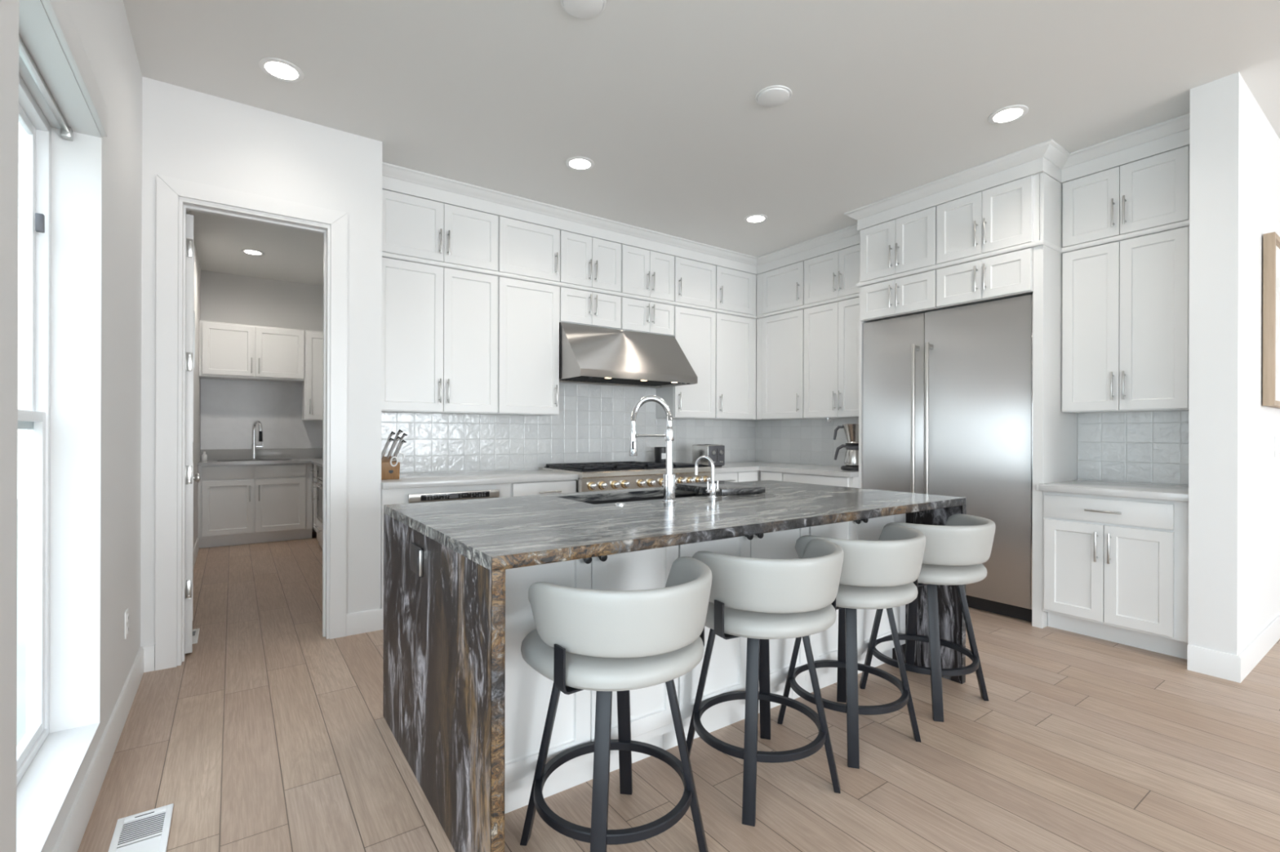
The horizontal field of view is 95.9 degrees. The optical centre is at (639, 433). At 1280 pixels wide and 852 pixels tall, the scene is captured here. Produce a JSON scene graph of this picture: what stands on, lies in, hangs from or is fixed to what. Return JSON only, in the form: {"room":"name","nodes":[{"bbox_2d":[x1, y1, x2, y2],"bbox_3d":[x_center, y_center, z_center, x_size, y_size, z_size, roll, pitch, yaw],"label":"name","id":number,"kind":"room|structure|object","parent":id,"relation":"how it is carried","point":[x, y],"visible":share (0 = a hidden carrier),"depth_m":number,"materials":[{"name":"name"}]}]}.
{"room":"kitchen","nodes":[
{"label":"kitchen","id":0,"kind":"room"},
{"bbox_2d":[0,0,142,851],"bbox_3d":[0.812,-0.292,-1.979,0.180,3.070,12.231,0,0,-35],"label":"wall","id":1,"kind":"structure","parent":0,"point":[96,202],"depth_m":2.02,"materials":[{"name":"white paint"}]},
{"bbox_2d":[16,73,51,786],"bbox_3d":[-1.774,-0.010,1.579,0.051,2.092,0.975,0,0,-35],"label":"window","id":2,"kind":"structure","parent":1,"relation":"in","point":[36,417],"depth_m":1.94,"materials":[{"name":"white plastic"}]},
{"bbox_2d":[18,34,73,141],"bbox_3d":[-1.716,-1.038,1.618,0.026,0.034,0.967,0,0,-35],"label":"track","id":3,"kind":"object","parent":1,"relation":"attached to","point":[66,132],"visible":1,"depth_m":1.75,"materials":[{"name":"silver metal"}]},
{"bbox_2d":[40,0,107,137],"bbox_3d":[-1.397,-1.107,1.331,0.018,0.100,1.790,0,0,-35],"label":"trim","id":4,"kind":"structure","parent":1,"relation":"attached to","point":[59,15],"depth_m":1.68,"materials":[{"name":"white paint"}]},
{"bbox_2d":[52,646,143,851],"bbox_3d":[0.864,1.177,-1.890,0.015,0.131,11.911,0,0,-35],"label":"baseboard","id":5,"kind":"structure","parent":1,"relation":"attached to","point":[71,835],"depth_m":1.98,"materials":[{"name":"white paint"}]},
{"bbox_2d":[124,608,128,639],"bbox_3d":[-2.276,0.844,2.561,0.009,0.117,0.075,0,0,-35],"label":"wall socket","id":6,"kind":"object","parent":1,"relation":"attached to","point":[126,612],"visible":1,"depth_m":2.55,"materials":[{"name":"white plastic"}]},
{"bbox_2d":[186,209,200,547],"bbox_3d":[-3.894,-0.308,4.828,0.196,3.070,4.319,0,0,-35],"label":"wall","id":7,"kind":"structure","parent":0,"point":[196,444],"depth_m":5.83,"materials":[{"name":"white paint"}]},
{"bbox_2d":[184,213,200,653],"bbox_3d":[-2.689,0.003,3.469,0.092,2.433,0.677,0,0,-39],"label":"door","id":8,"kind":"structure","parent":7,"relation":"in","point":[189,477],"depth_m":3.20,"materials":[{"name":"white paint"}]},
{"bbox_2d":[193,537,199,568],"bbox_3d":[-3.616,1.163,4.611,0.015,0.131,3.500,0,0,-35],"label":"baseboard","id":9,"kind":"structure","parent":7,"relation":"attached to","point":[196,548],"depth_m":5.61,"materials":[{"name":"white paint"}]},
{"bbox_2d":[140,76,382,646],"bbox_3d":[-2.133,-0.302,3.354,1.151,3.070,0.120,0,0,-35],"label":"wall","id":10,"kind":"structure","parent":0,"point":[188,135],"depth_m":3.36,"materials":[{"name":"white paint"}]},
{"bbox_2d":[141,644,155,672],"bbox_3d":[-2.546,1.166,2.984,0.057,0.131,0.015,0,0,-35],"label":"baseboard","id":11,"kind":"structure","parent":10,"relation":"attached to","point":[148,651],"depth_m":2.98,"materials":[{"name":"white paint"}]},
{"bbox_2d":[155,174,347,671],"bbox_3d":[-2.189,-0.054,3.311,0.893,2.574,0.148,0,0,-35],"label":"door frame","id":12,"kind":"structure","parent":10,"relation":"attached to","point":[169,189],"depth_m":3.11,"materials":[{"name":"white paint"}]},
{"bbox_2d":[346,608,383,635],"bbox_3d":[-1.718,1.169,3.598,0.213,0.131,0.065,0,0,-35],"label":"baseboard","id":13,"kind":"structure","parent":10,"relation":"attached to","point":[366,621],"depth_m":3.57,"materials":[{"name":"white paint"}]},
{"bbox_2d":[200,270,323,532],"bbox_3d":[-4.278,-0.309,7.108,1.804,3.070,0.150,0,0,-35],"label":"wall","id":14,"kind":"structure","parent":0,"point":[227,298],"depth_m":6.86,"materials":[{"name":"white paint"}]},
{"bbox_2d":[199,320,304,382],"bbox_3d":[-4.457,-0.923,6.662,0.990,0.607,0.364,0,0,-35],"label":"pantry cabinet","id":15,"kind":"object","parent":14,"relation":"attached to","point":[227,351],"visible":1,"depth_m":6.52,"materials":[{"name":"white paint"}]},
{"bbox_2d":[200,378,322,449],"bbox_3d":[-4.293,-0.216,6.998,1.645,0.804,0.011,0,0,-35],"label":"backsplash","id":16,"kind":"structure","parent":14,"relation":"attached to","point":[230,408],"depth_m":6.80,"materials":[{"name":"white tile"}]},
{"bbox_2d":[302,329,323,420],"bbox_3d":[-3.785,-0.691,7.135,0.650,1.067,0.364,0,0,-35],"label":"pantry cabinet","id":17,"kind":"object","parent":14,"relation":"attached to","point":[313,384],"visible":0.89,"depth_m":6.89,"materials":[{"name":"white paint"}]},
{"bbox_2d":[77,532,1279,851],"bbox_3d":[2.741,1.309,2.180,8.200,0.120,16.800,0,0,-35],"label":"floor","id":18,"kind":"structure","parent":0,"point":[272,735],"depth_m":2.19,"materials":[{"name":"brown wood"}]},
{"bbox_2d":[107,803,173,851],"bbox_3d":[-1.514,1.232,1.748,0.139,0.006,0.318,0,0,-35],"label":"floor vent","id":19,"kind":"object","parent":18,"relation":"in","point":[148,831],"visible":1,"depth_m":1.78,"materials":[{"name":"white plastic"}]},
{"bbox_2d":[192,628,199,644],"bbox_3d":[-2.725,1.228,3.475,0.107,0.006,0.296,0,0,-35],"label":"floor vent","id":20,"kind":"object","parent":18,"relation":"in","point":[195,632],"visible":0.38,"depth_m":3.50,"materials":[{"name":"white plastic"}]},
{"bbox_2d":[197,462,312,548],"bbox_3d":[-4.370,0.784,6.591,1.059,0.884,0.584,0,0,-35],"label":"pantry cabinet","id":21,"kind":"object","parent":18,"relation":"on","point":[237,504],"visible":0.99,"depth_m":6.38,"materials":[{"name":"white paint"}]},
{"bbox_2d":[311,464,317,532],"bbox_3d":[-3.455,0.787,6.686,0.623,0.884,0.388,0,0,-35],"label":"pantry cabinet","id":22,"kind":"object","parent":18,"relation":"on","point":[314,487],"visible":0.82,"depth_m":6.54,"materials":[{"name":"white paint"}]},
{"bbox_2d":[311,466,322,548],"bbox_3d":[-3.162,0.788,6.252,0.635,0.884,0.650,0,0,-35],"label":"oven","id":23,"kind":"object","parent":18,"relation":"on","point":[319,470],"visible":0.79,"depth_m":6.12,"materials":[{"name":"white metal"}]},
{"bbox_2d":[381,483,511,609],"bbox_3d":[-1.450,0.793,4.130,0.859,0.884,0.726,0,0,-35],"label":"base cabinet","id":24,"kind":"object","parent":18,"relation":"on","point":[388,496],"depth_m":3.81,"materials":[{"name":"white paint"}]},
{"bbox_2d":[381,469,577,488],"bbox_3d":[-1.238,0.331,4.285,1.384,0.040,0.706,0,0,-35],"label":"countertop","id":25,"kind":"structure","parent":24,"relation":"on","point":[445,479],"depth_m":4.09,"materials":[{"name":"stone"}]},
{"bbox_2d":[381,456,399,479],"bbox_3d":[-1.714,0.235,3.918,0.122,0.149,0.188,0,0,-35],"label":"knife block","id":26,"kind":"object","parent":25,"relation":"on","point":[388,472],"visible":0.66,"depth_m":3.85,"materials":[{"name":"brown wood"}]},
{"bbox_2d":[390,452,404,466],"bbox_3d":[-1.633,0.176,3.875,0.090,0.094,0.065,0,0,-35],"label":"scissors","id":27,"kind":"object","parent":26,"relation":"in","point":[398,454],"visible":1,"depth_m":3.86,"materials":[{"name":"white plastic"}]},
{"bbox_2d":[511,480,576,496],"bbox_3d":[-0.885,0.795,4.529,0.519,0.884,0.726,0,0,-35],"label":"base cabinet","id":28,"kind":"object","parent":18,"relation":"on","point":[533,488],"visible":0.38,"depth_m":4.25,"materials":[{"name":"white paint"}]},
{"bbox_2d":[504,545,678,813],"bbox_3d":[-0.455,0.796,2.336,0.796,0.885,1.022,0,0,-35],"label":"base cabinet","id":29,"kind":"object","parent":18,"relation":"on","point":[528,692],"visible":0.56,"depth_m":1.92,"materials":[{"name":"white paint"}]},
{"bbox_2d":[520,556,711,851],"bbox_3d":[-0.057,0.817,1.695,0.553,0.845,0.538,0,0,-38],"label":"bar stool","id":30,"kind":"object","parent":18,"relation":"on","point":[603,642],"visible":1,"depth_m":1.51,"materials":[{"name":"grey leather"}]},
{"bbox_2d":[538,461,711,492],"bbox_3d":[-0.106,0.750,5.018,1.315,0.979,0.808,0,0,-35],"label":"gas range","id":31,"kind":"object","parent":18,"relation":"on","point":[624,475],"visible":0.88,"depth_m":4.67,"materials":[{"name":"silver metal"}]},
{"bbox_2d":[653,447,666,462],"bbox_3d":[0.204,0.204,5.527,0.136,0.142,0.136,0,0,-35],"label":"cup","id":32,"kind":"object","parent":31,"relation":"on","point":[660,452],"visible":0.8,"depth_m":5.47,"materials":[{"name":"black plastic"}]},
{"bbox_2d":[382,480,966,851],"bbox_3d":[0.254,0.775,2.704,2.455,0.931,1.296,0,0,-35],"label":"countertop","id":33,"kind":"structure","parent":18,"relation":"on","point":[444,667],"depth_m":1.97,"materials":[{"name":"stone"}]},
{"bbox_2d":[410,542,422,577],"bbox_3d":[-0.795,0.449,2.052,0.013,0.100,0.137,0,0,-35],"label":"socket","id":34,"kind":"object","parent":33,"relation":"attached to","point":[416,552],"visible":1,"depth_m":2.03,"materials":[{"name":"black plastic"}]},
{"bbox_2d":[583,493,706,504],"bbox_3d":[0.060,0.453,2.978,0.936,0.198,0.400,0,0,-35],"label":"sink","id":35,"kind":"object","parent":33,"relation":"in","point":[599,502],"visible":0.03,"depth_m":3.16,"materials":[{"name":"grey"}]},
{"bbox_2d":[629,395,675,502],"bbox_3d":[0.064,0.067,2.781,0.269,0.500,0.072,0,0,41],"label":"tap","id":36,"kind":"object","parent":33,"relation":"on","point":[668,485],"visible":1,"depth_m":2.70,"materials":[{"name":"silver metal"}]},
{"bbox_2d":[694,455,719,497],"bbox_3d":[0.341,0.215,2.902,0.080,0.206,0.126,0,0,-35],"label":"water tap","id":37,"kind":"object","parent":33,"relation":"on","point":[712,491],"visible":1,"depth_m":2.87,"materials":[{"name":"silver metal"}]},
{"bbox_2d":[675,480,764,495],"bbox_3d":[0.463,0.301,3.188,0.368,0.032,0.420,0,0,-35],"label":"cutting board","id":38,"kind":"object","parent":33,"relation":"on","point":[726,488],"visible":1,"depth_m":3.07,"materials":[{"name":"stone"}]},
{"bbox_2d":[714,471,737,482],"bbox_3d":[0.565,0.800,5.551,0.395,0.884,0.726,0,0,-35],"label":"base cabinet","id":39,"kind":"object","parent":18,"relation":"on","point":[731,477],"visible":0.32,"depth_m":5.31,"materials":[{"name":"white paint"}]},
{"bbox_2d":[662,527,808,750],"bbox_3d":[0.181,0.798,2.784,0.756,0.885,1.022,0,0,-35],"label":"base cabinet","id":40,"kind":"object","parent":18,"relation":"on","point":[726,672],"visible":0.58,"depth_m":2.36,"materials":[{"name":"white paint"}]},
{"bbox_2d":[736,471,760,482],"bbox_3d":[1.108,0.802,5.957,0.953,0.884,0.688,0,0,-35],"label":"base cabinet","id":41,"kind":"object","parent":18,"relation":"on","point":[748,476],"visible":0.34,"depth_m":5.48,"materials":[{"name":"white paint"}]},
{"bbox_2d":[705,462,858,477],"bbox_3d":[1.240,0.339,5.420,1.348,0.040,1.705,0,0,-35],"label":"countertop","id":42,"kind":"structure","parent":41,"relation":"on","point":[824,470],"depth_m":5.35,"materials":[{"name":"stone"}]},
{"bbox_2d":[692,444,724,466],"bbox_3d":[0.660,0.213,5.547,0.208,0.208,0.264,0,0,-35],"label":"toaster","id":43,"kind":"object","parent":42,"relation":"on","point":[716,452],"visible":0.9,"depth_m":5.46,"materials":[{"name":"silver metal"}]},
{"bbox_2d":[833,423,858,471],"bbox_3d":[1.857,0.120,5.046,0.230,0.402,0.278,0,0,-35],"label":"coffee maker","id":44,"kind":"object","parent":42,"relation":"on","point":[851,460],"visible":0.76,"depth_m":4.97,"materials":[{"name":"silver plastic"}]},
{"bbox_2d":[833,423,858,444],"bbox_3d":[1.855,0.011,5.049,0.212,0.184,0.269,0,0,-35],"label":"basket","id":45,"kind":"object","parent":44,"relation":"on","point":[851,430],"depth_m":4.97,"materials":[{"name":"plastic"}]},
{"bbox_2d":[686,538,844,826],"bbox_3d":[0.445,0.819,2.064,0.553,0.845,0.538,0,0,-27],"label":"bar stool","id":46,"kind":"object","parent":18,"relation":"on","point":[757,600],"visible":0.96,"depth_m":1.88,"materials":[{"name":"grey leather"}]},
{"bbox_2d":[760,471,783,481],"bbox_3d":[1.504,0.803,5.636,0.676,0.884,0.287,0,0,-35],"label":"base cabinet","id":47,"kind":"object","parent":18,"relation":"on","point":[765,475],"visible":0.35,"depth_m":5.43,"materials":[{"name":"white paint"}]},
{"bbox_2d":[782,472,858,488],"bbox_3d":[1.798,0.804,5.218,0.676,0.884,0.728,0,0,-35],"label":"base cabinet","id":48,"kind":"object","parent":18,"relation":"on","point":[845,482],"visible":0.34,"depth_m":4.96,"materials":[{"name":"white paint"}]},
{"bbox_2d":[792,513,906,699],"bbox_3d":[0.827,0.800,3.240,0.821,0.885,1.022,0,0,-35],"label":"base cabinet","id":49,"kind":"object","parent":18,"relation":"on","point":[824,644],"visible":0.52,"depth_m":2.84,"materials":[{"name":"white paint"}]},
{"bbox_2d":[777,524,925,768],"bbox_3d":[0.882,0.820,2.385,0.553,0.845,0.538,0,0,-30],"label":"bar stool","id":50,"kind":"object","parent":18,"relation":"on","point":[880,574],"visible":0.75,"depth_m":2.19,"materials":[{"name":"grey leather"}]},
{"bbox_2d":[859,514,995,722],"bbox_3d":[1.370,0.822,2.736,0.553,0.845,0.538,0,0,-32],"label":"bar stool","id":51,"kind":"object","parent":18,"relation":"on","point":[955,552],"visible":0.77,"depth_m":2.54,"materials":[{"name":"grey leather"}]},
{"bbox_2d":[862,293,1033,622],"bbox_3d":[2.390,0.168,4.398,0.644,2.160,1.246,0,0,-35],"label":"refrigerator","id":52,"kind":"object","parent":18,"relation":"on","point":[948,393],"visible":0.52,"depth_m":4.08,"materials":[{"name":"silver metal"}]},
{"bbox_2d":[858,172,1077,628],"bbox_3d":[2.432,-0.210,4.402,0.585,2.916,1.328,0,0,-35],"label":"refrigerator surround","id":53,"kind":"object","parent":18,"relation":"on","point":[1055,432],"visible":0.48,"depth_m":3.74,"materials":[{"name":"white paint"}]},
{"bbox_2d":[1042,491,1188,659],"bbox_3d":[2.990,0.808,3.551,0.649,0.884,0.703,0,0,-35],"label":"base cabinet","id":54,"kind":"object","parent":18,"relation":"on","point":[1115,569],"visible":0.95,"depth_m":3.36,"materials":[{"name":"white paint"}]},
{"bbox_2d":[1035,480,1188,502],"bbox_3d":[2.981,0.345,3.554,0.651,0.040,0.722,0,0,-35],"label":"countertop","id":55,"kind":"structure","parent":54,"relation":"on","point":[1166,492],"depth_m":3.44,"materials":[{"name":"stone"}]},
{"bbox_3d":[-2.430,0.790,5.232,0.623,0.884,1.850,0,0,-35],"label":"pantry cabinet","id":56,"kind":"object","parent":18,"relation":"on","visible":0},
{"bbox_2d":[197,457,322,467],"bbox_3d":[-3.304,0.329,5.591,1.647,0.030,3.445,0,0,-35],"label":"countertop","id":57,"kind":"structure","parent":56,"relation":"on","point":[318,462],"depth_m":6.38,"materials":[{"name":"grey stone"}]},
{"bbox_2d":[213,458,293,462],"bbox_3d":[-4.372,0.308,6.548,0.740,0.004,0.300,0,0,-35],"label":"sink","id":58,"kind":"object","parent":57,"relation":"in","point":[288,459],"visible":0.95,"depth_m":6.45,"materials":[{"name":"silver metal"}]},
{"bbox_2d":[251,420,263,459],"bbox_3d":[-4.413,0.080,6.660,0.120,0.460,0.208,0,0,-35],"label":"tap","id":59,"kind":"object","parent":57,"relation":"on","point":[254,446],"visible":0.98,"depth_m":6.68,"materials":[{"name":"silver metal"}]},
{"bbox_2d":[200,448,322,460],"bbox_3d":[-4.291,0.248,6.994,1.645,0.124,0.021,0,0,-35],"label":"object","id":60,"kind":"structure","parent":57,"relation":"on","point":[295,453],"depth_m":6.86,"materials":[{"name":"grey stone"}]},
{"bbox_2d":[123,0,1279,286],"bbox_3d":[2.752,-1.896,2.180,8.200,0.150,16.800,0,0,-35],"label":"ceiling","id":61,"kind":"structure","parent":0,"point":[890,98],"depth_m":3.01,"materials":[{"name":"white paint"}]},
{"bbox_2d":[241,248,264,255],"bbox_3d":[-3.937,-1.839,5.871,0.196,0.006,0.196,0,0,-35],"label":"recessed light","id":62,"kind":"object","parent":61,"relation":"in","point":[254,252],"visible":1,"depth_m":5.87,"materials":[{"name":"white plastic"}]},
{"bbox_2d":[258,57,304,82],"bbox_3d":[-1.810,-1.832,2.917,0.196,0.006,0.196,0,0,-35],"label":"recessed light","id":63,"kind":"object","parent":61,"relation":"in","point":[277,68],"visible":1,"depth_m":2.91,"materials":[{"name":"white plastic"}]},
{"bbox_2d":[565,156,594,170],"bbox_3d":[-0.407,-1.828,3.917,0.196,0.006,0.196,0,0,-35],"label":"recessed light","id":64,"kind":"object","parent":61,"relation":"in","point":[578,163],"visible":1,"depth_m":3.91,"materials":[{"name":"white plastic"}]},
{"bbox_2d":[560,0,605,18],"bbox_3d":[-0.241,-1.823,2.447,0.194,0.016,0.194,0,0,-35],"label":"ceiling disc","id":65,"kind":"object","parent":61,"relation":"attached to","point":[582,9],"visible":1,"depth_m":2.46,"materials":[{"name":"white plastic"}]},
{"bbox_2d":[744,214,767,223],"bbox_3d":[0.986,-1.823,4.912,0.196,0.006,0.196,0,0,-35],"label":"recessed light","id":66,"kind":"object","parent":61,"relation":"in","point":[753,219],"visible":1,"depth_m":4.91,"materials":[{"name":"white plastic"}]},
{"bbox_2d":[755,85,791,106],"bbox_3d":[0.724,-1.820,3.129,0.194,0.016,0.194,0,0,-35],"label":"ceiling disc","id":67,"kind":"object","parent":61,"relation":"attached to","point":[773,95],"visible":1,"depth_m":3.11,"materials":[{"name":"white plastic"}]},
{"bbox_2d":[987,105,1028,124],"bbox_3d":[2.105,-1.819,3.302,0.196,0.006,0.196,0,0,-35],"label":"recessed light","id":68,"kind":"object","parent":61,"relation":"in","point":[1008,114],"visible":1,"depth_m":3.30,"materials":[{"name":"white plastic"}]},
{"bbox_2d":[755,183,1186,486],"bbox_3d":[2.446,-0.287,5.027,0.150,3.070,3.753,0,0,-35],"label":"wall","id":69,"kind":"structure","parent":0,"point":[1062,184],"depth_m":6.51,"materials":[{"name":"white paint"}]},
{"bbox_2d":[756,261,804,315],"bbox_3d":[1.515,-1.451,5.919,0.343,0.451,0.610,0,0,-35],"label":"upper cabinet","id":70,"kind":"object","parent":69,"relation":"attached to","point":[782,288],"visible":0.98,"depth_m":5.83,"materials":[{"name":"white paint"}]},
{"bbox_2d":[756,309,813,420],"bbox_3d":[1.513,-0.684,5.919,0.343,1.079,0.610,0,0,-35],"label":"upper cabinet","id":71,"kind":"object","parent":69,"relation":"attached to","point":[780,337],"visible":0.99,"depth_m":5.84,"materials":[{"name":"white paint"}]},
{"bbox_2d":[755,417,858,466],"bbox_3d":[1.796,0.089,5.811,0.008,0.464,1.706,0,0,-35],"label":"tile backsplash","id":72,"kind":"structure","parent":69,"relation":"attached to","point":[800,442],"depth_m":5.98,"materials":[{"name":"white tile"}]},
{"bbox_2d":[803,297,859,418],"bbox_3d":[1.919,-0.682,5.342,0.343,1.079,0.795,0,0,-35],"label":"upper cabinet","id":73,"kind":"object","parent":69,"relation":"attached to","point":[831,331],"visible":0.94,"depth_m":5.34,"materials":[{"name":"white paint"}]},
{"bbox_2d":[804,244,859,305],"bbox_3d":[1.922,-1.449,5.342,0.343,0.451,0.795,0,0,-35],"label":"upper cabinet","id":74,"kind":"object","parent":69,"relation":"attached to","point":[836,274],"visible":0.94,"depth_m":5.33,"materials":[{"name":"white paint"}]},
{"bbox_2d":[859,206,937,283],"bbox_3d":[2.217,-1.448,4.664,0.642,0.451,0.642,0,0,-35],"label":"upper cabinet","id":75,"kind":"object","parent":69,"relation":"attached to","point":[907,243],"visible":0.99,"depth_m":4.47,"materials":[{"name":"white paint"}]},
{"bbox_2d":[860,270,941,322],"bbox_3d":[2.221,-1.071,4.657,0.642,0.300,0.623,0,0,-35],"label":"upper cabinet","id":76,"kind":"object","parent":69,"relation":"attached to","point":[916,294],"visible":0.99,"depth_m":4.46,"materials":[{"name":"white paint"}]},
{"bbox_2d":[936,247,1033,309],"bbox_3d":[2.581,-1.070,4.146,0.642,0.300,0.620,0,0,-35],"label":"upper cabinet","id":77,"kind":"object","parent":69,"relation":"attached to","point":[1009,275],"visible":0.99,"depth_m":3.95,"materials":[{"name":"white paint"}]},
{"bbox_2d":[936,173,1039,264],"bbox_3d":[2.593,-1.447,4.130,0.642,0.451,0.658,0,0,-35],"label":"upper cabinet","id":78,"kind":"object","parent":69,"relation":"attached to","point":[1006,215],"visible":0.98,"depth_m":3.93,"materials":[{"name":"white paint"}]},
{"bbox_2d":[1062,226,1189,413],"bbox_3d":[3.119,-0.678,3.639,0.343,1.079,0.703,0,0,-35],"label":"upper cabinet","id":79,"kind":"object","parent":69,"relation":"attached to","point":[1126,303],"visible":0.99,"depth_m":3.56,"materials":[{"name":"white paint"}]},
{"bbox_2d":[1062,146,1189,248],"bbox_3d":[3.122,-1.445,3.639,0.343,0.451,0.703,0,0,-35],"label":"upper cabinet","id":80,"kind":"object","parent":69,"relation":"attached to","point":[1152,192],"visible":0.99,"depth_m":3.56,"materials":[{"name":"white paint"}]},
{"bbox_2d":[1077,410,1188,486],"bbox_3d":[3.257,0.094,3.738,0.008,0.464,0.707,0,0,-35],"label":"tile backsplash","id":81,"kind":"structure","parent":69,"relation":"attached to","point":[1148,447],"depth_m":3.77,"materials":[{"name":"white tile"}]},
{"bbox_2d":[1187,71,1279,655],"bbox_3d":[4.375,-0.281,3.980,3.464,3.070,0.182,0,0,-35],"label":"wall","id":82,"kind":"structure","parent":0,"point":[1234,471],"depth_m":3.01,"materials":[{"name":"white paint"}]},
{"bbox_2d":[382,219,1189,319],"bbox_3d":[0.694,-1.224,3.618,3.765,0.029,3.467,0,0,-35],"label":"trim","id":83,"kind":"structure","parent":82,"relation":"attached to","point":[1183,224],"depth_m":4.30,"materials":[{"name":"white paint"}]},
{"bbox_2d":[382,112,1190,275],"bbox_3d":[0.696,-1.752,3.618,3.765,0.150,3.467,0,0,-35],"label":"trim","id":84,"kind":"structure","parent":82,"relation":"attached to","point":[1049,157],"depth_m":4.28,"materials":[{"name":"white paint"}]},
{"bbox_2d":[1186,613,1279,683],"bbox_3d":[4.287,1.188,3.912,3.279,0.131,0.197,0,0,-35],"label":"baseboard","id":85,"kind":"structure","parent":82,"relation":"attached to","point":[1227,666],"depth_m":3.00,"materials":[{"name":"white paint"}]},
{"bbox_2d":[1262,231,1279,408],"bbox_3d":[3.836,-0.635,3.456,0.800,0.965,0.052,0,0,-35],"label":"framed picture","id":86,"kind":"object","parent":82,"relation":"attached to","point":[1271,241],"visible":1,"depth_m":3.23,"materials":[{"name":"brown wood"}]},
{"bbox_2d":[1275,269,1279,378],"bbox_3d":[3.839,-0.635,3.452,0.520,0.625,0.002,0,0,-35],"label":"print","id":87,"kind":"object","parent":86,"relation":"attached to","point":[1277,271],"depth_m":3.37},
{"bbox_3d":[-0.336,-0.296,5.454,4.206,3.070,0.150,0,0,-35],"label":"wall","id":88,"kind":"structure","parent":0,"visible":0},
{"bbox_2d":[381,257,497,414],"bbox_3d":[-1.539,-0.694,4.302,0.904,1.079,0.338,0,0,-35],"label":"upper cabinet","id":89,"kind":"object","parent":88,"relation":"attached to","point":[440,324],"visible":0.98,"depth_m":4.19,"materials":[{"name":"white paint"}]},
{"bbox_2d":[382,189,497,271],"bbox_3d":[-1.536,-1.460,4.302,0.904,0.451,0.338,0,0,-35],"label":"upper cabinet","id":90,"kind":"object","parent":88,"relation":"attached to","point":[412,226],"visible":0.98,"depth_m":4.19,"materials":[{"name":"white paint"}]},
{"bbox_2d":[487,276,559,415],"bbox_3d":[-0.952,-0.692,4.716,0.526,1.079,0.338,0,0,-35],"label":"upper cabinet","id":91,"kind":"object","parent":88,"relation":"attached to","point":[528,370],"visible":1,"depth_m":4.61,"materials":[{"name":"white paint"}]},
{"bbox_2d":[497,216,559,282],"bbox_3d":[-0.949,-1.459,4.716,0.526,0.451,0.338,0,0,-35],"label":"upper cabinet","id":92,"kind":"object","parent":88,"relation":"attached to","point":[525,249],"visible":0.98,"depth_m":4.60,"materials":[{"name":"white paint"}]},
{"bbox_2d":[381,382,755,474],"bbox_3d":[-0.352,-0.074,5.346,4.054,0.775,0.008,0,0,-35],"label":"tile backsplash","id":93,"kind":"structure","parent":88,"relation":"attached to","point":[592,424],"depth_m":5.11,"materials":[{"name":"white tile"}]},
{"bbox_2d":[559,286,621,329],"bbox_3d":[-0.486,-1.075,5.043,0.605,0.310,0.338,0,0,-35],"label":"upper cabinet","id":94,"kind":"object","parent":88,"relation":"attached to","point":[579,307],"visible":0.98,"depth_m":4.92,"materials":[{"name":"white paint"}]},
{"bbox_2d":[559,230,621,292],"bbox_3d":[-0.485,-1.457,5.043,0.605,0.451,0.338,0,0,-35],"label":"upper cabinet","id":95,"kind":"object","parent":88,"relation":"attached to","point":[587,261],"visible":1,"depth_m":4.92,"materials":[{"name":"white paint"}]},
{"bbox_2d":[559,322,697,388],"bbox_3d":[-0.153,-0.679,5.094,1.201,0.473,0.624,0,0,-35],"label":"range hood","id":96,"kind":"object","parent":88,"relation":"attached to","point":[588,354],"visible":1,"depth_m":4.91,"materials":[{"name":"silver metal"}]},
{"bbox_2d":[620,297,674,336],"bbox_3d":[0.008,-1.073,5.391,0.598,0.310,0.338,0,0,-35],"label":"upper cabinet","id":97,"kind":"object","parent":88,"relation":"attached to","point":[637,315],"visible":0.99,"depth_m":5.27,"materials":[{"name":"white paint"}]},
{"bbox_2d":[620,244,674,302],"bbox_3d":[0.009,-1.456,5.391,0.598,0.451,0.338,0,0,-35],"label":"upper cabinet","id":98,"kind":"object","parent":88,"relation":"attached to","point":[644,273],"visible":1,"depth_m":5.27,"materials":[{"name":"white paint"}]},
{"bbox_2d":[655,306,715,418],"bbox_3d":[0.468,-0.687,5.717,0.525,1.079,0.338,0,0,-35],"label":"upper cabinet","id":99,"kind":"object","parent":88,"relation":"attached to","point":[695,330],"visible":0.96,"depth_m":5.63,"materials":[{"name":"white paint"}]},
{"bbox_2d":[673,256,715,308],"bbox_3d":[0.471,-1.454,5.717,0.525,0.451,0.338,0,0,-35],"label":"upper cabinet","id":100,"kind":"object","parent":88,"relation":"attached to","point":[695,282],"visible":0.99,"depth_m":5.61,"materials":[{"name":"white paint"}]},
{"bbox_2d":[696,312,756,420],"bbox_3d":[0.927,-0.685,6.040,0.591,1.079,0.338,0,0,-35],"label":"upper cabinet","id":101,"kind":"object","parent":88,"relation":"attached to","point":[735,335],"visible":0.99,"depth_m":5.93,"materials":[{"name":"white paint"}]},
{"bbox_2d":[715,266,756,315],"bbox_3d":[0.929,-1.452,6.040,0.591,0.451,0.338,0,0,-35],"label":"upper cabinet","id":102,"kind":"object","parent":88,"relation":"attached to","point":[735,291],"visible":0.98,"depth_m":5.93,"materials":[{"name":"white paint"}]},
{"label":"outside","id":103,"kind":"structure","parent":0,"visible":0},
{"bbox_2d":[16,498,26,746],"bbox_3d":[-9.155,1.660,-1.556,15.250,0.100,32.000,0,0,-35],"label":"ground","id":104,"kind":"structure","parent":103,"point":[21,504],"depth_m":5.13,"materials":[{"name":"white plant"}]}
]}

